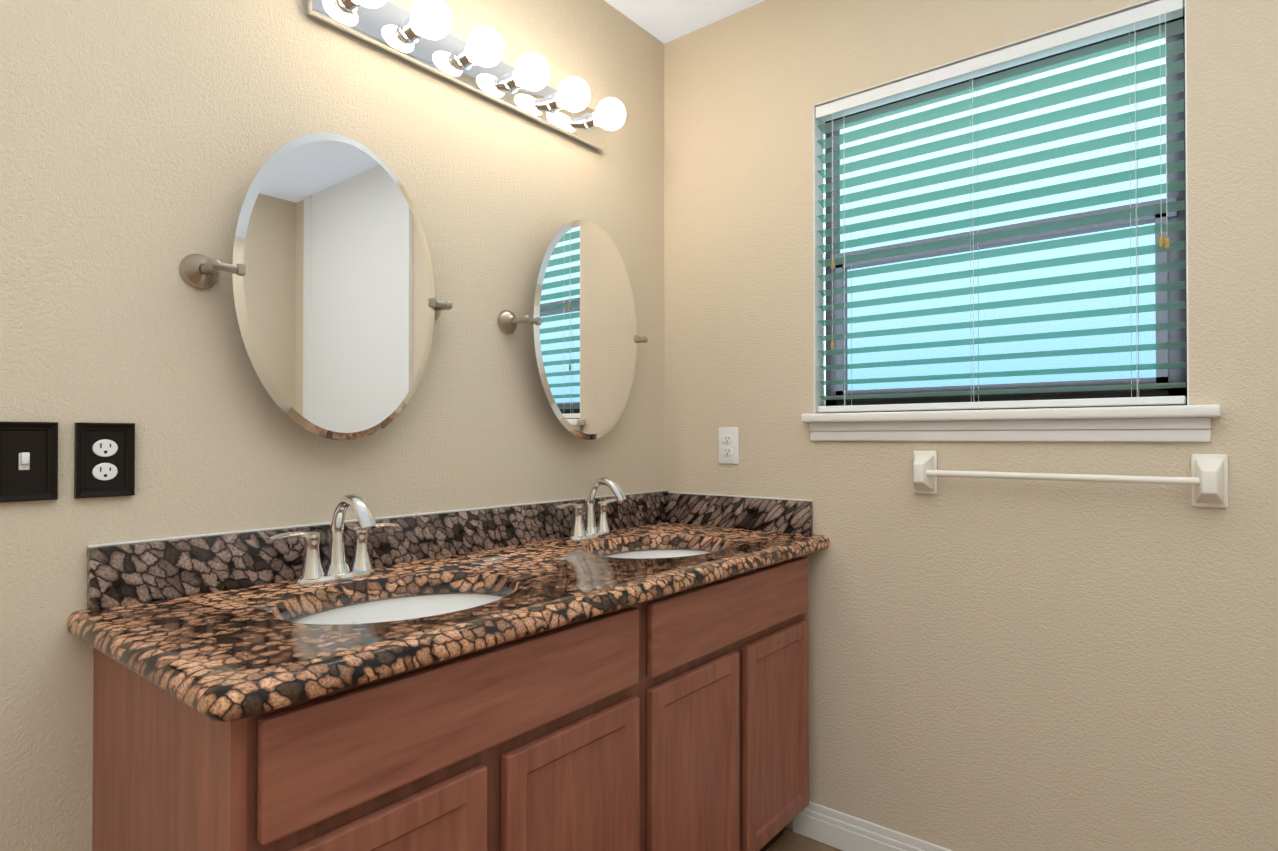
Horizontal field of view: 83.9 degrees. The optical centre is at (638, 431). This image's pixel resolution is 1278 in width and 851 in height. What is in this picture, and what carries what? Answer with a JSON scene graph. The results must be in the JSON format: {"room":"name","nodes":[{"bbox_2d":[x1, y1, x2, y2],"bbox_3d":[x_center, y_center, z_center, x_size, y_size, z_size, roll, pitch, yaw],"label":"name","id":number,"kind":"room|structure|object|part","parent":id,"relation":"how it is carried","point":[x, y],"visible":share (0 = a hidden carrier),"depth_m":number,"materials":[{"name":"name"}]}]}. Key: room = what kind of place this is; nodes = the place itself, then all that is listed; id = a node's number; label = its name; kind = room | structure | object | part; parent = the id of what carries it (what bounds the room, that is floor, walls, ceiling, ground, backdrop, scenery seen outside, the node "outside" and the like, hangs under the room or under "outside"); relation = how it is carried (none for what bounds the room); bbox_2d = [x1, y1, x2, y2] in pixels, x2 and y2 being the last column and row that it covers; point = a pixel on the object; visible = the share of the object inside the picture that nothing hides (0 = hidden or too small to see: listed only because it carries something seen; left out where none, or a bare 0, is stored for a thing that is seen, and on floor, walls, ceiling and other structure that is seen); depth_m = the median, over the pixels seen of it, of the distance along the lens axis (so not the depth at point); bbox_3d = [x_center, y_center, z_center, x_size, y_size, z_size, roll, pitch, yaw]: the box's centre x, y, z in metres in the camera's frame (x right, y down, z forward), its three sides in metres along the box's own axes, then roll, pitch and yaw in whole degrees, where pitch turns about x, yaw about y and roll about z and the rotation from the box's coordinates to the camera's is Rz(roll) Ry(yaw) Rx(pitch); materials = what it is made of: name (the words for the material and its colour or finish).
{"room":"bathroom","nodes":[
{"label":"bathroom","id":0,"kind":"room"},
{"bbox_2d":[0,0,663,850],"bbox_3d":[-0.937,-0.080,1.159,0.227,2.478,3.480,0,-1,39],"label":"wall","id":1,"kind":"structure","parent":0,"point":[142,142],"depth_m":1.38,"materials":[{"name":"beige paint"}]},
{"bbox_2d":[0,422,57,502],"bbox_3d":[-0.944,0.047,1.093,0.015,0.122,0.080,0,-1,39],"label":"switch plate","id":2,"kind":"object","parent":1,"relation":"attached to","point":[28,461],"visible":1,"depth_m":1.10,"materials":[{"name":"black plastic"}]},
{"bbox_2d":[74,423,134,498],"bbox_3d":[-0.882,0.048,1.175,0.010,0.122,0.080,0,-1,39],"label":"electrical outlet plate","id":3,"kind":"object","parent":1,"relation":"attached to","point":[104,459],"visible":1,"depth_m":1.17,"materials":[{"name":"black plastic"}]},
{"bbox_3d":[-0.613,-0.288,1.452,0.086,0.616,0.548,0,-1,39],"label":"mirror","id":4,"kind":"part","parent":1,"relation":"part of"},
{"bbox_2d":[306,0,625,151],"bbox_3d":[-0.339,-0.894,1.745,0.154,0.103,0.892,0,-1,39],"label":"vanity light bar","id":5,"kind":"object","parent":1,"relation":"attached to","point":[420,36],"visible":1,"depth_m":1.69,"materials":[{"name":"silver metal"}]},
{"bbox_3d":[-0.159,-0.283,2.017,0.086,0.616,0.548,0,-1,39],"label":"mirror","id":6,"kind":"part","parent":1,"relation":"part of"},
{"bbox_2d":[604,0,763,43],"bbox_3d":[0.156,-1.366,0.292,3.030,0.080,3.480,0,-1,39],"label":"ceiling","id":7,"kind":"structure","parent":0,"point":[664,21],"depth_m":2.22,"materials":[{"name":"white paint"}]},
{"bbox_2d":[766,826,841,850],"bbox_3d":[0.156,1.182,0.270,3.030,0.060,3.480,0,-1,39],"label":"floor","id":8,"kind":"structure","parent":0,"point":[789,839],"depth_m":2.01,"materials":[{"name":"tile"}]},
{"bbox_2d":[92,557,808,850],"bbox_3d":[-0.201,0.748,1.583,0.553,0.830,1.524,0,-1,39],"label":"bathroom vanity","id":9,"kind":"object","parent":8,"relation":"on","point":[619,669],"depth_m":1.17,"materials":[{"name":"brown wood"}]},
{"bbox_2d":[67,521,828,736],"bbox_3d":[-0.187,0.313,1.578,0.584,0.040,1.600,0,-1,39],"label":"countertop","id":10,"kind":"structure","parent":9,"relation":"on","point":[206,654],"depth_m":1.11,"materials":[{"name":"brown stone"}]},
{"bbox_2d":[263,494,402,584],"bbox_3d":[-0.562,0.207,1.380,0.153,0.168,0.265,0,-1,39],"label":"faucet","id":11,"kind":"object","parent":10,"relation":"on","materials":[{"name":"silver metal"}]},
{"bbox_2d":[255,573,534,640],"bbox_3d":[-0.414,0.406,1.260,0.412,0.175,0.525,0,-1,39],"label":"sink","id":12,"kind":"object","parent":10,"relation":"in","point":[329,617],"depth_m":1.40,"materials":[{"name":"white ceramic"}]},
{"bbox_2d":[551,477,630,540],"bbox_3d":[-0.098,0.212,1.958,0.153,0.168,0.265,0,-1,39],"label":"faucet","id":13,"kind":"object","parent":10,"relation":"on","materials":[{"name":"silver metal"}]},
{"bbox_2d":[583,537,734,564],"bbox_3d":[0.049,0.411,1.837,0.412,0.175,0.525,0,-1,39],"label":"sink","id":14,"kind":"object","parent":10,"relation":"in","point":[658,550],"depth_m":2.02,"materials":[{"name":"white ceramic"}]},
{"bbox_2d":[664,0,1277,850],"bbox_3d":[1.256,-0.076,1.540,2.890,2.478,0.140,0,-1,39],"label":"wall","id":15,"kind":"structure","parent":0,"point":[1036,666],"depth_m":1.75,"materials":[{"name":"beige paint"}]},
{"bbox_2d":[86,489,812,610],"bbox_3d":[-0.199,0.241,1.605,0.534,0.103,1.574,0,-1,39],"label":"backsplash","id":16,"kind":"structure","parent":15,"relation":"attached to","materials":[{"name":"brown stone"}]},
{"bbox_2d":[718,427,737,463],"bbox_3d":[0.279,0.046,2.227,0.072,0.114,0.008,0,-1,39],"label":"electrical outlet plate","id":17,"kind":"object","parent":15,"relation":"attached to","point":[727,445],"visible":1,"depth_m":2.22,"materials":[{"name":"white plastic"}]},
{"bbox_2d":[793,801,951,850],"bbox_3d":[0.890,1.114,1.725,1.125,0.100,0.014,0,-1,39],"label":"baseboard","id":18,"kind":"structure","parent":15,"relation":"attached to","point":[831,827],"depth_m":1.95,"materials":[{"name":"white wood"}]},
{"bbox_2d":[813,0,1188,413],"bbox_3d":[0.863,-0.500,1.818,0.857,0.896,0.074,0,-1,39],"label":"window frame","id":19,"kind":"structure","parent":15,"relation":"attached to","point":[819,300],"depth_m":2.06,"materials":[{"name":"white"}]},
{"bbox_2d":[825,7,1186,412],"bbox_3d":[0.905,-0.499,1.871,0.877,0.916,0.077,0,-1,39],"label":"window","id":20,"kind":"structure","parent":15,"relation":"in","point":[1173,375],"depth_m":1.81,"materials":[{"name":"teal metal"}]},
{"bbox_2d":[816,0,1185,412],"bbox_3d":[0.855,-0.498,1.809,0.845,0.884,0.057,0,-1,39],"label":"window blind","id":21,"kind":"object","parent":20,"relation":"attached to","point":[1147,15],"visible":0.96,"depth_m":1.76,"materials":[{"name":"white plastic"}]},
{"bbox_2d":[801,405,1220,441],"bbox_3d":[0.861,-0.013,1.788,0.931,0.078,0.114,0,-1,39],"label":"window sill","id":22,"kind":"structure","parent":15,"relation":"attached to","point":[1183,423],"depth_m":1.69,"materials":[{"name":"white wood"}]},
{"bbox_2d":[913,451,1227,507],"bbox_3d":[0.954,0.106,1.651,0.638,0.112,0.060,0,-1,39],"label":"towel rail","id":23,"kind":"object","parent":15,"relation":"attached to","point":[1207,480],"visible":1,"depth_m":1.54,"materials":[{"name":"white ceramic"}]}
]}

